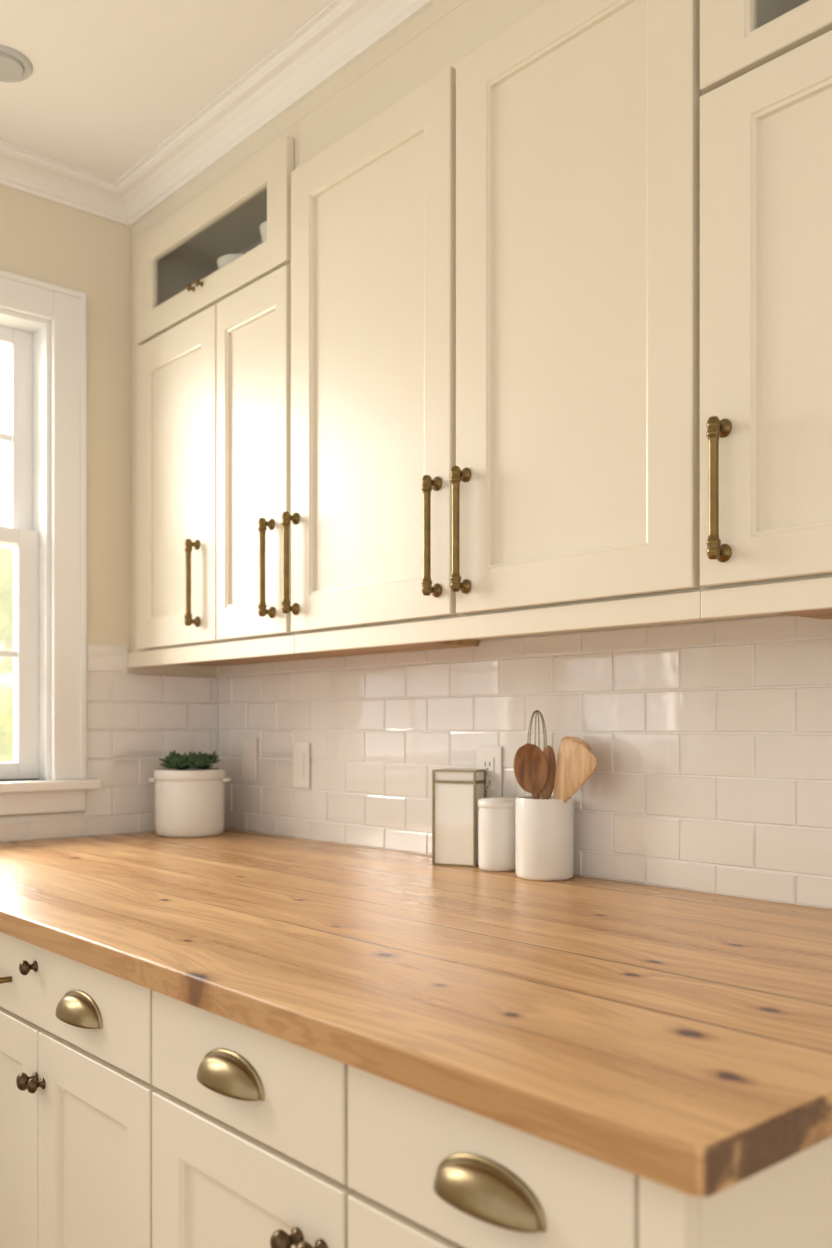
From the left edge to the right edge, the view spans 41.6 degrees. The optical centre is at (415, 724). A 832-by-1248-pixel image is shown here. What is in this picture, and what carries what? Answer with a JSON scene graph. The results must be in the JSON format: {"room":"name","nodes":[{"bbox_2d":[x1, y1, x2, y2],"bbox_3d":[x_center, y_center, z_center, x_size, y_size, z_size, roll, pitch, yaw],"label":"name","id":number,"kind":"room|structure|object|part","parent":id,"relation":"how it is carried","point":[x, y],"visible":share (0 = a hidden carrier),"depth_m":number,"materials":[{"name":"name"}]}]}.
{"room":"kitchen","nodes":[
{"label":"kitchen","id":0,"kind":"room"},
{"bbox_2d":[0,185,216,839],"bbox_3d":[-2.210,-0.165,1.891,4.200,2.770,0.150,0,0,-41],"label":"wall","id":1,"kind":"structure","parent":0,"point":[43,240],"depth_m":2.97,"materials":[{"name":"beige paint"}]},
{"bbox_2d":[0,308,50,779],"bbox_3d":[-1.321,-0.460,2.669,0.822,1.210,0.150,0,0,-41],"label":"window","id":2,"kind":"structure","parent":1,"relation":"in","point":[40,328],"depth_m":2.90,"materials":[{"name":"white paint"}]},
{"bbox_3d":[-1.342,-0.764,2.693,0.798,0.578,0.037,0,0,-41],"label":"upper sash","id":3,"kind":"part","parent":2,"relation":"part of","materials":[{"name":"white wood"}]},
{"bbox_3d":[-1.316,-0.187,2.663,0.798,0.660,0.037,0,0,-41],"label":"lower sash","id":4,"kind":"part","parent":2,"relation":"part of","materials":[{"name":"white wood"}]},
{"bbox_2d":[0,277,79,779],"bbox_3d":[-1.266,-0.504,2.606,0.998,1.298,0.020,0,0,-41],"label":"window frame","id":5,"kind":"structure","parent":1,"relation":"attached to","point":[63,310],"depth_m":2.89,"materials":[{"name":"white paint"}]},
{"bbox_2d":[0,270,85,778],"bbox_3d":[-1.257,-0.504,2.596,0.998,1.298,0.006,0,0,-41],"label":"bead","id":6,"kind":"object","parent":5,"relation":"attached to","point":[82,296],"depth_m":2.91},
{"bbox_2d":[0,790,84,815],"bbox_3d":[-1.265,0.201,2.605,0.998,0.059,0.022,0,0,-41],"label":"apron","id":7,"kind":"object","parent":1,"relation":"attached to","point":[17,803],"visible":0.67,"depth_m":2.85,"materials":[{"name":"white paint"}]},
{"bbox_2d":[0,779,100,792],"bbox_3d":[-1.303,0.158,2.649,1.058,0.026,0.205,0,0,-41],"label":"window sill","id":8,"kind":"structure","parent":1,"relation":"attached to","point":[10,786],"depth_m":2.83,"materials":[{"name":"white paint"}]},
{"bbox_2d":[0,643,217,841],"bbox_3d":[-0.962,0.040,2.878,1.017,0.520,0.009,0,0,-41],"label":"tile backsplash","id":9,"kind":"structure","parent":1,"relation":"attached to","point":[133,721],"depth_m":3.02,"materials":[{"name":"tile"}]},
{"bbox_2d":[0,0,436,226],"bbox_3d":[-1.080,-1.415,0.389,3.920,0.070,3.600,0,0,-41],"label":"trim","id":10,"kind":"structure","parent":1,"relation":"attached to","point":[342,32],"depth_m":2.57,"materials":[{"name":"white paint"}]},
{"bbox_2d":[0,0,332,179],"bbox_3d":[-0.507,-1.500,0.060,4.350,0.100,5.150,0,0,-41],"label":"ceiling","id":11,"kind":"structure","parent":0,"point":[110,81],"depth_m":2.40,"materials":[{"name":"paint"}]},
{"bbox_2d":[0,45,32,81],"bbox_3d":[-0.908,-1.444,2.393,0.132,0.012,0.132,0,0,-41],"label":"recessed light","id":12,"kind":"object","parent":11,"relation":"in","point":[15,66],"visible":1,"depth_m":2.39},
{"bbox_3d":[-0.507,1.270,0.060,4.350,0.100,5.150,0,0,-41],"label":"floor","id":13,"kind":"structure","parent":0,"visible":0},
{"bbox_2d":[0,932,159,1247],"bbox_3d":[-0.478,0.778,2.322,1.025,0.884,1.482,0,0,-41],"label":"base cabinet","id":14,"kind":"object","parent":13,"relation":"on","point":[76,1087],"visible":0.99,"depth_m":1.64,"materials":[{"name":"beige paint"}]},
{"bbox_3d":[-0.714,0.420,1.837,0.030,0.010,0.112,0,0,-41],"label":"bar handle","id":15,"kind":"part","parent":14,"relation":"part of","materials":[{"name":"gold metal"}]},
{"bbox_3d":[-0.713,0.792,1.874,0.020,0.616,0.369,0,0,-41],"label":"door","id":16,"kind":"part","parent":14,"relation":"part of","materials":[{"name":"beige paint"}]},
{"bbox_3d":[-0.613,0.560,1.722,0.030,0.028,0.028,0,0,-41],"label":"knob","id":17,"kind":"part","parent":14,"relation":"part of","materials":[{"name":"brown metal"}]},
{"bbox_3d":[-0.612,0.382,1.724,0.025,0.023,0.023,0,0,-41],"label":"knob","id":18,"kind":"part","parent":14,"relation":"part of","materials":[{"name":"brown metal"}]},
{"bbox_3d":[-0.592,0.560,1.701,0.025,0.023,0.023,0,0,-41],"label":"knob","id":19,"kind":"part","parent":14,"relation":"part of","materials":[{"name":"brown metal"}]},
{"bbox_3d":[-0.649,0.410,1.802,0.020,0.132,0.922,0,0,-41],"label":"drawer","id":20,"kind":"part","parent":14,"relation":"part of","materials":[{"name":"beige paint"}]},
{"bbox_3d":[-0.499,0.410,1.593,0.028,0.041,0.136,0,0,-41],"label":"cup pull","id":21,"kind":"part","parent":14,"relation":"part of","materials":[{"name":"gold metal"}]},
{"bbox_3d":[-0.467,0.792,1.593,0.020,0.616,0.368,0,0,-41],"label":"door","id":22,"kind":"part","parent":14,"relation":"part of","materials":[{"name":"beige paint"}]},
{"bbox_2d":[0,828,831,1196],"bbox_3d":[-0.189,0.318,1.994,1.022,0.035,2.356,0,0,-41],"label":"countertop","id":23,"kind":"structure","parent":14,"relation":"on","point":[680,1040],"depth_m":1.31,"materials":[{"name":"brown wood"}]},
{"bbox_2d":[149,750,230,837],"bbox_3d":[-0.617,0.184,2.987,0.192,0.232,0.192,0,0,-41],"label":"potted succulent","id":24,"kind":"object","parent":23,"relation":"on","point":[189,802],"visible":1,"depth_m":2.91,"materials":[{"name":"white ceramic"}]},
{"bbox_3d":[-0.517,0.149,2.987,0.023,0.009,0.050,0,0,0],"label":"handle","id":25,"kind":"part","parent":24,"relation":"part of","materials":[{"name":"white ceramic"}]},
{"bbox_2d":[432,769,485,866],"bbox_3d":[0.093,0.198,2.352,0.099,0.204,0.064,0,0,25],"label":"canister","id":26,"kind":"object","parent":23,"relation":"on","point":[456,793],"visible":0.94,"depth_m":2.33,"materials":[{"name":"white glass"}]},
{"bbox_3d":[0.093,0.108,2.352,0.093,0.023,0.058,0,0,25],"label":"lid","id":27,"kind":"part","parent":26,"relation":"part of","materials":[{"name":"white ceramic"}]},
{"bbox_2d":[478,797,514,871],"bbox_3d":[0.170,0.225,2.270,0.084,0.149,0.084,0,0,-41],"label":"ceramic canister","id":28,"kind":"object","parent":23,"relation":"on","point":[496,815],"visible":0.94,"depth_m":2.23,"materials":[{"name":"white ceramic"}]},
{"bbox_2d":[513,710,596,880],"bbox_3d":[0.278,0.135,2.122,0.114,0.329,0.191,0,0,-41],"label":"utensil crock","id":29,"kind":"object","parent":23,"relation":"on","point":[544,822],"visible":1,"depth_m":2.11,"materials":[{"name":"white ceramic"}]},
{"bbox_2d":[152,990,356,1247],"bbox_3d":[0.150,0.778,1.605,1.026,0.884,0.420,0,0,-41],"label":"base cabinet","id":30,"kind":"object","parent":13,"relation":"on","point":[250,1125],"visible":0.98,"depth_m":1.28,"materials":[{"name":"beige paint"}]},
{"bbox_3d":[-0.227,0.405,1.282,0.028,0.041,0.136,0,0,-41],"label":"cup pull","id":31,"kind":"part","parent":30,"relation":"part of","materials":[{"name":"gold metal"}]},
{"bbox_3d":[-0.205,0.792,1.294,0.020,0.616,0.414,0,0,-41],"label":"door","id":32,"kind":"part","parent":30,"relation":"part of","materials":[{"name":"beige paint"}]},
{"bbox_3d":[-0.140,0.558,1.181,0.032,0.029,0.029,0,0,-41],"label":"knob","id":33,"kind":"part","parent":30,"relation":"part of","materials":[{"name":"brown metal"}]},
{"bbox_3d":[-0.111,0.555,1.147,0.032,0.029,0.029,0,0,-41],"label":"knob","id":34,"kind":"part","parent":30,"relation":"part of","materials":[{"name":"brown metal"}]},
{"bbox_2d":[348,1065,831,1247],"bbox_3d":[0.427,0.778,1.290,1.022,0.884,0.415,0,0,-41],"label":"base cabinet","id":35,"kind":"object","parent":13,"relation":"on","point":[425,1171],"visible":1,"depth_m":0.94,"materials":[{"name":"beige paint"}]},
{"bbox_3d":[0.057,0.792,0.995,0.020,0.616,0.365,0,0,-41],"label":"drawer","id":36,"kind":"part","parent":35,"relation":"part of","materials":[{"name":"beige paint"}]},
{"bbox_3d":[0.054,0.405,0.961,0.028,0.041,0.136,0,0,-41],"label":"cup pull","id":37,"kind":"part","parent":35,"relation":"part of","materials":[{"name":"gold metal"}]},
{"bbox_3d":[0.057,0.410,0.995,0.020,0.132,0.365,0,0,-41],"label":"drawer","id":38,"kind":"part","parent":35,"relation":"part of","materials":[{"name":"beige paint"}]},
{"bbox_3d":[1.073,-0.165,1.443,0.150,2.770,5.150,0,0,-41],"label":"wall","id":39,"kind":"structure","parent":0,"visible":0},
{"bbox_2d":[128,121,386,667],"bbox_3d":[-0.443,-0.749,2.803,0.339,1.182,0.806,0,0,-41],"label":"upper cabinet","id":40,"kind":"object","parent":39,"relation":"attached to","point":[211,279],"visible":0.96,"depth_m":2.68,"materials":[{"name":"beige paint"}]},
{"bbox_3d":[-0.615,-0.614,2.815,0.020,0.817,0.412,0,0,-41],"label":"door","id":41,"kind":"part","parent":40,"relation":"part of","materials":[{"name":"beige paint"}]},
{"bbox_3d":[-0.561,-1.088,2.724,0.019,0.017,0.017,0,0,-41],"label":"knob","id":42,"kind":"part","parent":40,"relation":"part of","materials":[{"name":"gold metal"}]},
{"bbox_3d":[-0.555,-0.351,2.702,0.037,0.218,0.027,0,0,-41],"label":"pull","id":43,"kind":"part","parent":40,"relation":"part of","materials":[{"name":"gold metal"}]},
{"bbox_3d":[-0.535,-1.088,2.693,0.019,0.017,0.017,0,0,-41],"label":"knob","id":44,"kind":"part","parent":40,"relation":"part of","materials":[{"name":"gold metal"}]},
{"bbox_3d":[-0.530,-0.179,2.727,0.012,0.042,0.806,0,0,-41],"label":"light rail","id":45,"kind":"part","parent":40,"relation":"part of","materials":[{"name":"beige paint"}]},
{"bbox_3d":[-0.515,-1.170,2.701,0.020,0.276,0.715,0,0,-41],"label":"glass door","id":46,"kind":"part","parent":40,"relation":"part of","materials":[{"name":"beige paint"}]},
{"bbox_3d":[-0.421,-1.184,2.823,0.280,0.312,0.806,0,0,-41],"label":"glass box frame","id":47,"kind":"part","parent":40,"relation":"part of","materials":[{"name":"beige paint"}]},
{"bbox_3d":[-0.441,-1.127,2.756,0.120,0.070,0.120,0,0,-41],"label":"dish","id":48,"kind":"part","parent":40,"relation":"part of","materials":[{"name":"white ceramic"}]},
{"bbox_3d":[-0.378,-0.614,2.544,0.020,0.817,0.298,0,0,-41],"label":"door","id":49,"kind":"part","parent":40,"relation":"part of","materials":[{"name":"beige paint"}]},
{"bbox_2d":[259,221,266,242],"bbox_3d":[-0.321,-1.134,2.595,0.100,0.085,0.100,0,0,-41],"label":"bowl","id":50,"kind":"object","parent":40,"relation":"in","point":[263,227],"depth_m":2.57,"materials":[{"name":"white ceramic"}]},
{"bbox_3d":[-0.338,-0.353,2.454,0.037,0.225,0.027,0,0,-41],"label":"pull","id":51,"kind":"part","parent":40,"relation":"part of","materials":[{"name":"gold metal"}]},
{"bbox_3d":[-0.413,-0.178,2.816,0.258,0.013,0.786,0,0,-41],"label":"underside panel","id":52,"kind":"part","parent":40,"relation":"part of","materials":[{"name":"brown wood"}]},
{"bbox_2d":[217,615,831,908],"bbox_3d":[0.470,0.058,2.011,0.009,0.484,3.200,0,0,-41],"label":"tile backsplash","id":53,"kind":"structure","parent":39,"relation":"attached to","point":[710,742],"depth_m":2.12,"materials":[{"name":"tile"}]},
{"bbox_2d":[242,737,256,780],"bbox_3d":[-0.468,0.095,3.070,0.008,0.120,0.074,0,0,-41],"label":"light switch","id":54,"kind":"object","parent":53,"relation":"attached to","point":[249,744],"visible":1,"depth_m":3.06,"materials":[{"name":"plastic"}]},
{"bbox_2d":[293,742,309,788],"bbox_3d":[-0.303,0.106,2.881,0.008,0.120,0.074,0,0,-41],"label":"light switch","id":55,"kind":"object","parent":53,"relation":"attached to","point":[301,751],"visible":1,"depth_m":2.88,"materials":[{"name":"plastic"}]},
{"bbox_2d":[477,746,501,796],"bbox_3d":[0.157,0.105,2.355,0.008,0.120,0.074,0,0,-41],"label":"electrical outlet","id":56,"kind":"object","parent":53,"relation":"attached to","point":[489,758],"visible":0.83,"depth_m":2.34,"materials":[{"name":"plastic"}]},
{"bbox_2d":[482,757,493,771],"bbox_3d":[0.155,0.085,2.354,0.003,0.030,0.034,0,0,-41],"label":"receptacle","id":57,"kind":"object","parent":56,"relation":"attached to","point":[487,762],"depth_m":2.35,"materials":[{"name":"plastic"}]},
{"bbox_2d":[486,776,493,789],"bbox_3d":[0.155,0.125,2.354,0.003,0.030,0.034,0,0,-41],"label":"receptacle","id":58,"kind":"object","parent":56,"relation":"attached to","point":[489,779],"depth_m":2.35,"materials":[{"name":"plastic"}]},
{"bbox_2d":[281,0,783,653],"bbox_3d":[0.169,-0.749,2.104,0.339,1.182,1.052,0,0,-41],"label":"upper cabinet","id":59,"kind":"object","parent":39,"relation":"attached to","point":[495,225],"visible":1,"depth_m":1.93,"materials":[{"name":"beige paint"}]},
{"bbox_3d":[-0.277,-0.353,2.384,0.037,0.225,0.027,0,0,-41],"label":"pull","id":60,"kind":"part","parent":59,"relation":"part of","materials":[{"name":"gold metal"}]},
{"bbox_2d":[131,0,465,240],"bbox_3d":[0.220,-1.395,2.091,0.280,0.108,2.750,0,0,-41],"label":"wall","id":61,"kind":"structure","parent":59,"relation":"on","point":[439,9],"depth_m":2.40,"materials":[{"name":"beige paint"}]},
{"bbox_3d":[-0.100,-0.713,2.225,0.020,1.015,0.516,0,0,-41],"label":"door","id":62,"kind":"part","parent":59,"relation":"part of","materials":[{"name":"beige paint"}]},
{"bbox_3d":[-0.057,-0.178,2.409,0.258,0.013,0.294,0,0,-41],"label":"underside panel","id":63,"kind":"part","parent":59,"relation":"part of","materials":[{"name":"brown wood"}]},
{"bbox_3d":[0.026,-0.352,2.038,0.037,0.227,0.027,0,0,-41],"label":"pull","id":64,"kind":"part","parent":59,"relation":"part of","materials":[{"name":"gold metal"}]},
{"bbox_3d":[0.078,-0.353,1.979,0.037,0.230,0.027,0,0,-41],"label":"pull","id":65,"kind":"part","parent":59,"relation":"part of","materials":[{"name":"gold metal"}]},
{"bbox_3d":[0.082,-0.179,2.028,0.012,0.042,1.051,0,0,-41],"label":"light rail","id":66,"kind":"part","parent":59,"relation":"part of","materials":[{"name":"beige paint"}]},
{"bbox_3d":[0.249,-0.713,1.827,0.020,1.015,0.514,0,0,-41],"label":"door","id":67,"kind":"part","parent":59,"relation":"part of","materials":[{"name":"beige paint"}]},
{"bbox_2d":[700,0,831,618],"bbox_3d":[0.809,-0.749,1.373,0.339,1.182,0.892,0,0,-41],"label":"upper cabinet","id":68,"kind":"object","parent":39,"relation":"attached to","point":[766,65],"visible":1,"depth_m":1.55,"materials":[{"name":"beige paint"}]},
{"bbox_3d":[0.433,-0.340,1.574,0.037,0.208,0.027,0,0,-41],"label":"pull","id":69,"kind":"part","parent":68,"relation":"part of","materials":[{"name":"gold metal"}]},
{"bbox_3d":[0.580,-1.110,1.449,0.020,0.340,0.468,0,0,-41],"label":"glass door","id":70,"kind":"part","parent":68,"relation":"part of","materials":[{"name":"beige paint"}]},
{"bbox_3d":[0.722,-0.179,1.296,0.012,0.042,0.892,0,0,-41],"label":"light rail","id":71,"kind":"part","parent":68,"relation":"part of","materials":[{"name":"beige paint"}]},
{"bbox_3d":[0.846,-0.178,1.377,0.258,0.013,0.850,0,0,-41],"label":"underside panel","id":72,"kind":"part","parent":68,"relation":"part of","materials":[{"name":"brown wood"}]},
{"label":"outside","id":73,"kind":"structure","parent":0,"visible":0},
{"bbox_3d":[-10.593,1.770,14.655,40.000,0.100,29.600,0,0,-41],"label":"lawn","id":74,"kind":"structure","parent":73,"visible":0},
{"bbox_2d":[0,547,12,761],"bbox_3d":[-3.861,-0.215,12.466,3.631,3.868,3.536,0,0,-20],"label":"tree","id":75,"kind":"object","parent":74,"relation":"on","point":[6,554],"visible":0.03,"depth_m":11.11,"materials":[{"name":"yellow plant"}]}
]}

